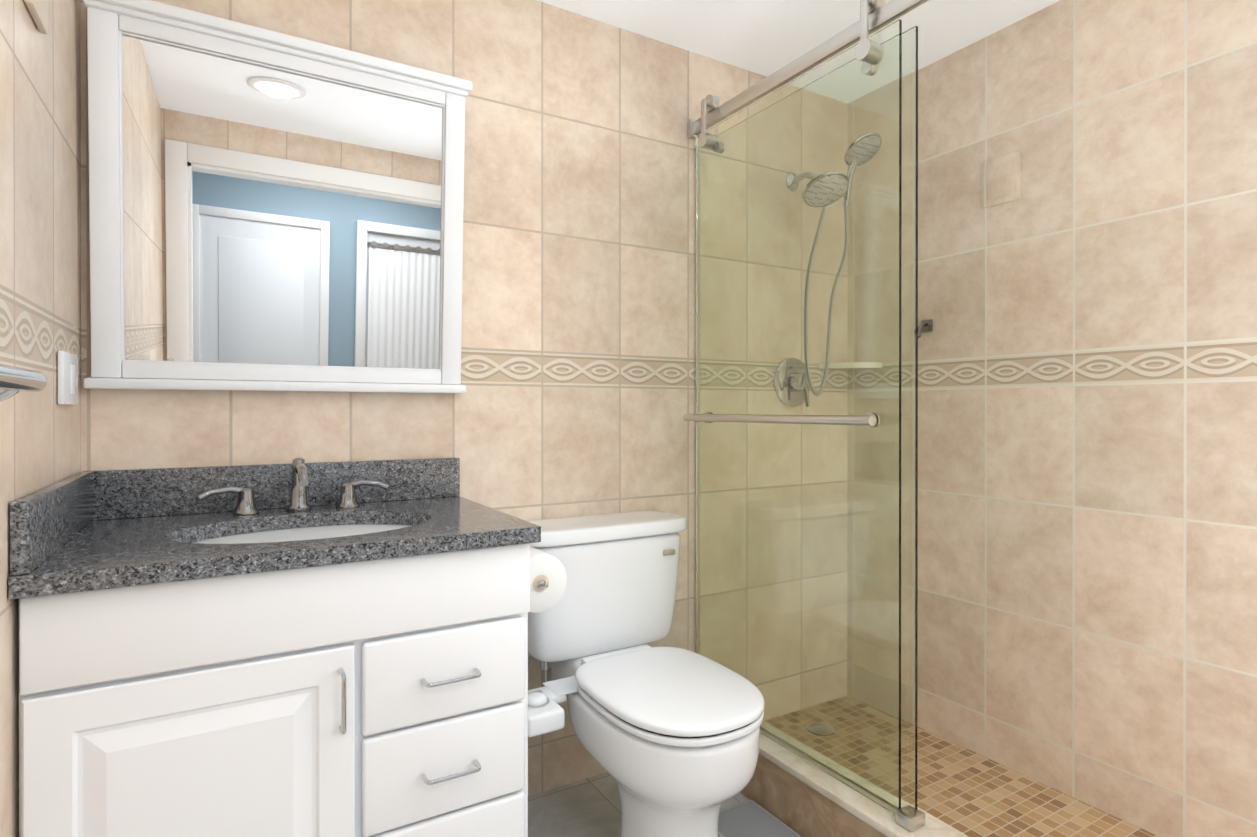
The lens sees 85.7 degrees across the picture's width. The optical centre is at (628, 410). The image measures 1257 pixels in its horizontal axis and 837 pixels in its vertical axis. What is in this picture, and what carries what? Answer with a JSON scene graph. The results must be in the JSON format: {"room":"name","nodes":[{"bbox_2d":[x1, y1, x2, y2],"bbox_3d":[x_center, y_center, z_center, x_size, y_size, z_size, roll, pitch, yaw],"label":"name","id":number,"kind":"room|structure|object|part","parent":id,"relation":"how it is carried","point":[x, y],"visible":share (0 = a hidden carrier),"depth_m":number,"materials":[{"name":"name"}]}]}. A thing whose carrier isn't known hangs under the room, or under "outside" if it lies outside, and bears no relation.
{"room":"bathroom","nodes":[
{"label":"bathroom","id":0,"kind":"room"},
{"bbox_2d":[0,0,80,836],"bbox_3d":[-0.599,-0.035,0.417,0.100,2.326,2.370,0,0,-31],"label":"wall","id":1,"kind":"structure","parent":0,"point":[40,216],"depth_m":1.03,"materials":[{"name":"tile"}]},
{"bbox_2d":[0,364,46,401],"bbox_3d":[-0.518,-0.011,0.462,0.082,0.065,0.625,0,0,-31],"label":"towel bar","id":2,"kind":"object","parent":1,"relation":"attached to","point":[14,380],"visible":1,"depth_m":0.67,"materials":[{"name":"silver metal"}]},
{"bbox_3d":[-0.646,-0.016,0.674,0.069,0.037,0.016,0,0,-31],"label":"post","id":3,"kind":"part","parent":2,"relation":"part of","materials":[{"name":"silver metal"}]},
{"bbox_2d":[24,0,47,33],"bbox_3d":[-0.895,-0.673,1.024,0.011,0.160,0.100,0,0,-31],"label":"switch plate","id":4,"kind":"object","parent":1,"relation":"attached to","point":[38,10],"visible":0.98,"depth_m":1.03,"materials":[{"name":"beige"}]},
{"bbox_2d":[57,351,77,404],"bbox_3d":[-1.018,-0.058,1.232,0.012,0.094,0.130,0,0,-31],"label":"light switch","id":5,"kind":"object","parent":1,"relation":"attached to","point":[67,378],"visible":1,"depth_m":1.20,"materials":[{"name":"white plastic"}]},
{"bbox_2d":[80,0,786,795],"bbox_3d":[-0.171,-0.038,1.992,2.446,2.326,0.100,0,0,-31],"label":"wall","id":6,"kind":"structure","parent":0,"point":[578,332],"depth_m":1.89,"materials":[{"name":"tile"}]},
{"bbox_2d":[82,457,459,519],"bbox_3d":[-0.771,0.171,1.562,0.770,0.100,0.020,0,0,-31],"label":"backsplash","id":7,"kind":"structure","parent":6,"relation":"attached to","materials":[{"name":"stone"}]},
{"bbox_2d":[81,0,471,392],"bbox_3d":[-0.745,-0.435,1.534,0.776,0.781,0.050,0,3,-31],"label":"mirror","id":8,"kind":"object","parent":6,"relation":"attached to","point":[269,210],"visible":1,"depth_m":1.50,"materials":[{"name":"white wood"}]},
{"bbox_3d":[-1.052,-0.435,1.363,0.050,0.735,0.030,0,3,-31],"label":"frame","id":9,"kind":"part","parent":8,"relation":"part of","materials":[{"name":"white paint"}]},
{"bbox_3d":[-1.035,-0.433,1.373,0.018,0.691,0.014,0,3,-31],"label":"mould","id":10,"kind":"part","parent":8,"relation":"part of","materials":[{"name":"white paint"}]},
{"bbox_3d":[-0.757,-0.057,1.555,0.772,0.022,0.045,0,3,-31],"label":"sill","id":11,"kind":"part","parent":8,"relation":"part of","materials":[{"name":"white paint"}]},
{"bbox_3d":[-0.737,-0.796,1.520,0.760,0.013,0.040,0,3,-31],"label":"cornice","id":12,"kind":"part","parent":8,"relation":"part of","materials":[{"name":"white paint"}]},
{"bbox_3d":[-0.734,-0.813,1.515,0.776,0.024,0.050,0,3,-31],"label":"cornice","id":13,"kind":"part","parent":8,"relation":"part of","materials":[{"name":"white paint"}]},
{"bbox_3d":[-0.760,-0.085,1.560,0.652,0.034,0.030,0,3,-31],"label":"frame","id":14,"kind":"part","parent":8,"relation":"part of","materials":[{"name":"white paint"}]},
{"bbox_3d":[-0.760,-0.097,1.559,0.680,0.018,0.014,0,3,-31],"label":"mould","id":15,"kind":"part","parent":8,"relation":"part of","materials":[{"name":"white paint"}]},
{"bbox_3d":[-0.741,-0.767,1.526,0.680,0.022,0.014,0,3,-31],"label":"mould","id":16,"kind":"part","parent":8,"relation":"part of","materials":[{"name":"white paint"}]},
{"bbox_3d":[-0.740,-0.781,1.525,0.652,0.042,0.030,0,3,-31],"label":"frame","id":17,"kind":"part","parent":8,"relation":"part of","materials":[{"name":"white paint"}]},
{"bbox_3d":[-0.466,-0.433,1.712,0.018,0.691,0.014,0,3,-31],"label":"mould","id":18,"kind":"part","parent":8,"relation":"part of","materials":[{"name":"white paint"}]},
{"bbox_3d":[-0.448,-0.435,1.722,0.050,0.735,0.030,0,3,-31],"label":"frame","id":19,"kind":"part","parent":8,"relation":"part of","materials":[{"name":"white paint"}]},
{"bbox_2d":[688,119,699,139],"bbox_3d":[0.207,-0.890,2.142,0.036,0.056,0.020,0,0,-31],"label":"bracket","id":20,"kind":"object","parent":6,"relation":"attached to","point":[691,135],"depth_m":2.13,"materials":[{"name":"silver metal"}]},
{"bbox_2d":[694,0,928,134],"bbox_3d":[0.610,-0.889,1.464,0.016,0.040,1.598,0,0,-31],"label":"door track","id":21,"kind":"object","parent":20,"relation":"attached to","point":[879,18],"visible":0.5,"depth_m":1.71,"materials":[{"name":"silver metal"}]},
{"bbox_2d":[705,94,718,112],"bbox_3d":[0.252,-0.935,2.067,0.024,0.052,0.052,0,0,-31],"label":"roller wheel","id":22,"kind":"object","parent":21,"relation":"on","point":[714,102],"visible":0.6,"depth_m":2.05,"materials":[{"name":"silver metal"}]},
{"bbox_2d":[701,0,917,810],"bbox_3d":[0.404,-0.025,1.807,0.058,1.828,0.796,0,0,-31],"label":"shower door","id":23,"kind":"structure","parent":21,"relation":"hanging from","point":[909,469],"depth_m":1.49,"materials":[{"name":"clear glass"}]},
{"bbox_3d":[0.228,-0.880,2.052,0.008,0.120,0.020,0,0,-31],"label":"roller arm","id":24,"kind":"part","parent":23,"relation":"part of"},
{"bbox_2d":[696,19,901,814],"bbox_3d":[0.406,0.015,1.808,0.008,1.750,0.745,0,0,-31],"label":"door glass","id":25,"kind":"object","parent":23,"relation":"attached to","point":[798,312],"visible":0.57,"depth_m":1.71,"materials":[{"name":"clear glass"}]},
{"bbox_2d":[698,132,713,148],"bbox_3d":[0.245,-0.820,2.063,0.052,0.044,0.044,0,0,-31],"label":"clamp","id":26,"kind":"object","parent":25,"relation":"attached to","point":[705,140],"visible":0.73,"depth_m":2.04,"materials":[{"name":"silver metal"}]},
{"bbox_2d":[855,39,878,62],"bbox_3d":[0.551,-0.819,1.547,0.052,0.044,0.044,0,0,-31],"label":"clamp","id":27,"kind":"object","parent":25,"relation":"attached to","point":[866,50],"visible":0.71,"depth_m":1.53,"materials":[{"name":"silver metal"}]},
{"bbox_2d":[865,413,876,427],"bbox_3d":[0.551,0.021,1.548,0.008,0.034,0.034,0,0,-31],"label":"rose","id":28,"kind":"object","parent":25,"relation":"attached to","point":[871,414],"visible":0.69,"depth_m":1.54,"materials":[{"name":"silver metal"}]},
{"bbox_3d":[0.534,-0.879,1.536,0.008,0.120,0.020,0,0,-31],"label":"roller arm","id":29,"kind":"part","parent":23,"relation":"part of"},
{"bbox_2d":[869,0,884,13],"bbox_3d":[0.558,-0.934,1.551,0.024,0.052,0.052,0,0,-31],"label":"roller wheel","id":30,"kind":"object","parent":21,"relation":"on","point":[874,5],"visible":0.35,"depth_m":1.53,"materials":[{"name":"silver metal"}]},
{"bbox_2d":[695,147,695,652],"bbox_3d":[0.224,0.029,2.159,0.018,1.739,0.012,0,0,-31],"label":"channel","id":31,"kind":"object","parent":6,"relation":"attached to","point":[695,399],"visible":0.07,"depth_m":2.16,"materials":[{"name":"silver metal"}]},
{"bbox_2d":[538,0,1059,83],"bbox_3d":[0.409,-1.169,1.014,2.446,0.060,2.370,0,0,-31],"label":"ceiling","id":32,"kind":"structure","parent":0,"point":[766,38],"depth_m":1.99,"materials":[{"name":"white paint"}]},
{"bbox_2d":[528,726,1158,836],"bbox_3d":[0.414,1.093,1.010,2.446,0.068,2.390,0,0,-31],"label":"floor","id":33,"kind":"structure","parent":0,"point":[967,792],"depth_m":1.83,"materials":[{"name":"tile"}]},
{"bbox_2d":[8,457,540,836],"bbox_3d":[-0.633,0.594,1.331,0.770,0.944,0.560,0,0,-31],"label":"bathroom vanity","id":34,"kind":"object","parent":33,"relation":"on","point":[191,664],"visible":0.96,"depth_m":1.12,"materials":[{"name":"white paint"}]},
{"bbox_3d":[-0.654,0.681,1.049,0.430,0.563,0.022,0,0,-31],"label":"door","id":35,"kind":"part","parent":34,"relation":"part of","materials":[{"name":"white paint"}]},
{"bbox_2d":[8,496,540,598],"bbox_3d":[-0.638,0.236,1.337,0.770,0.030,0.543,0,0,-31],"label":"countertop","id":36,"kind":"structure","parent":34,"relation":"on","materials":[{"name":"stone"}]},
{"bbox_2d":[197,458,388,514],"bbox_3d":[-0.711,0.162,1.470,0.381,0.116,0.147,0,0,-31],"label":"faucet","id":37,"kind":"object","parent":36,"relation":"on","point":[246,503],"visible":1,"depth_m":1.50,"materials":[{"name":"silver metal"}]},
{"bbox_3d":[-0.856,0.173,1.430,0.091,0.027,0.031,0,0,-31],"label":"handle lever","id":38,"kind":"part","parent":37,"relation":"part of","materials":[{"name":"silver metal"}]},
{"bbox_3d":[-0.823,0.193,1.459,0.050,0.055,0.050,0,0,-31],"label":"handle","id":39,"kind":"part","parent":37,"relation":"part of","materials":[{"name":"silver metal"}]},
{"bbox_3d":[-0.705,0.135,1.461,0.019,0.045,0.125,0,0,-31],"label":"spout","id":40,"kind":"part","parent":37,"relation":"part of","materials":[{"name":"silver metal"}]},
{"bbox_3d":[-0.648,0.193,1.563,0.050,0.055,0.050,0,0,-31],"label":"handle","id":41,"kind":"part","parent":37,"relation":"part of","materials":[{"name":"silver metal"}]},
{"bbox_3d":[-0.607,0.173,1.579,0.091,0.027,0.031,0,0,-31],"label":"handle lever","id":42,"kind":"part","parent":37,"relation":"part of","materials":[{"name":"silver metal"}]},
{"bbox_3d":[-0.518,0.323,1.130,0.752,0.135,0.020,0,0,-31],"label":"apron panel","id":43,"kind":"part","parent":34,"relation":"part of","materials":[{"name":"white paint"}]},
{"bbox_3d":[-0.473,0.482,1.121,0.008,0.104,0.034,0,0,-31],"label":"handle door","id":44,"kind":"part","parent":34,"relation":"part of","materials":[{"name":"silver metal"}]},
{"bbox_3d":[-0.331,0.649,1.242,0.297,0.168,0.020,0,0,-31],"label":"drawer","id":45,"kind":"part","parent":34,"relation":"part of","materials":[{"name":"white paint"}]},
{"bbox_3d":[-0.331,0.479,1.241,0.297,0.160,0.020,0,0,-31],"label":"drawer","id":46,"kind":"part","parent":34,"relation":"part of","materials":[{"name":"white paint"}]},
{"bbox_3d":[-0.331,0.850,1.242,0.297,0.223,0.020,0,0,-31],"label":"drawer","id":47,"kind":"part","parent":34,"relation":"part of","materials":[{"name":"white paint"}]},
{"bbox_3d":[-0.315,0.649,1.215,0.104,0.008,0.034,0,0,-31],"label":"handle","id":48,"kind":"part","parent":34,"relation":"part of","materials":[{"name":"silver metal"}]},
{"bbox_3d":[-0.315,0.479,1.215,0.104,0.008,0.034,0,0,-31],"label":"handle","id":49,"kind":"part","parent":34,"relation":"part of","materials":[{"name":"silver metal"}]},
{"bbox_2d":[530,547,566,612],"bbox_3d":[-0.237,0.381,1.548,0.152,0.130,0.171,0,0,-31],"label":"toilet paper roll","id":50,"kind":"object","parent":34,"relation":"attached to","point":[548,579],"visible":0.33,"depth_m":1.50,"materials":[{"name":"white paper"}]},
{"bbox_2d":[527,510,764,836],"bbox_3d":[0.011,0.682,1.632,0.579,0.768,0.704,0,0,-31],"label":"toilet","id":51,"kind":"object","parent":33,"relation":"on","point":[668,738],"visible":0.88,"depth_m":1.54,"materials":[{"name":"white ceramic"}]},
{"bbox_3d":[-0.209,0.645,1.523,0.052,0.017,0.052,0,0,-31],"label":"bidet knob","id":52,"kind":"part","parent":51,"relation":"part of","materials":[{"name":"white plastic"}]},
{"bbox_3d":[-0.195,0.664,1.577,0.080,0.020,0.070,0,0,-31],"label":"bidet arm","id":53,"kind":"part","parent":51,"relation":"part of"},
{"bbox_3d":[-0.139,0.654,1.620,0.110,0.002,0.085,0,0,-31],"label":"bidet plate","id":54,"kind":"part","parent":51,"relation":"part of","materials":[{"name":"white plastic"}]},
{"bbox_3d":[-0.083,0.489,1.858,0.476,0.302,0.193,0,0,-31],"label":"tank","id":55,"kind":"part","parent":51,"relation":"part of","materials":[{"name":"white ceramic"}]},
{"bbox_3d":[-0.081,0.318,1.855,0.510,0.040,0.208,0,0,-31],"label":"tank lid","id":56,"kind":"part","parent":51,"relation":"part of","materials":[{"name":"white ceramic"}]},
{"bbox_3d":[0.095,0.621,1.530,0.350,0.022,0.445,0,0,-31],"label":"lid","id":57,"kind":"part","parent":51,"relation":"part of","materials":[{"name":"white plastic"}]},
{"bbox_3d":[0.097,0.645,1.527,0.348,0.017,0.435,0,0,-31],"label":"seat","id":58,"kind":"part","parent":51,"relation":"part of","materials":[{"name":"white plastic"}]},
{"bbox_2d":[718,800,800,836],"bbox_3d":[0.543,1.059,1.319,0.173,0.014,1.110,0,0,-31],"label":"tile","id":59,"kind":"object","parent":33,"relation":"on","point":[750,818],"visible":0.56,"depth_m":1.73,"materials":[{"name":"grey tile"}]},
{"bbox_2d":[740,733,968,836],"bbox_3d":[0.630,0.983,1.469,0.128,0.164,1.619,0,0,-31],"label":"shower curb","id":60,"kind":"object","parent":33,"relation":"on","point":[800,796],"visible":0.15,"depth_m":1.66,"materials":[{"name":"tile"}]},
{"bbox_2d":[896,806,924,830],"bbox_3d":[0.615,0.887,1.478,0.050,0.027,0.040,0,0,-31],"label":"guide","id":61,"kind":"object","parent":60,"relation":"on","point":[907,818],"visible":0.94,"depth_m":1.47,"materials":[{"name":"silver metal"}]},
{"bbox_2d":[917,0,1256,836],"bbox_3d":[1.417,-0.037,1.615,0.100,2.326,2.370,0,0,-31],"label":"wall","id":62,"kind":"structure","parent":0,"point":[1087,484],"depth_m":1.80,"materials":[{"name":"tile"}]},
{"bbox_2d":[918,319,932,337],"bbox_3d":[0.960,-0.269,2.221,0.063,0.063,0.040,0,0,-31],"label":"robe hook","id":63,"kind":"object","parent":62,"relation":"attached to","point":[925,326],"visible":0.77,"depth_m":2.22,"materials":[{"name":"silver metal"}]},
{"bbox_2d":[981,150,1020,208],"bbox_3d":[1.111,-0.690,2.025,0.005,0.140,0.120,0,0,-31],"label":"tile insert","id":64,"kind":"object","parent":62,"relation":"attached to","point":[1000,179],"visible":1,"depth_m":2.02,"materials":[{"name":"beige tile"}]},
{"bbox_3d":[0.221,0.020,2.062,0.050,0.024,0.024,0,0,-31],"label":"post","id":65,"kind":"object","parent":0,"visible":0},
{"bbox_2d":[683,414,874,425],"bbox_3d":[0.355,0.021,1.787,0.022,0.022,0.700,0,0,-31],"label":"door handle bar","id":66,"kind":"object","parent":65,"relation":"attached to","point":[830,419],"visible":0.92,"depth_m":1.70,"materials":[{"name":"silver metal"}]}
]}

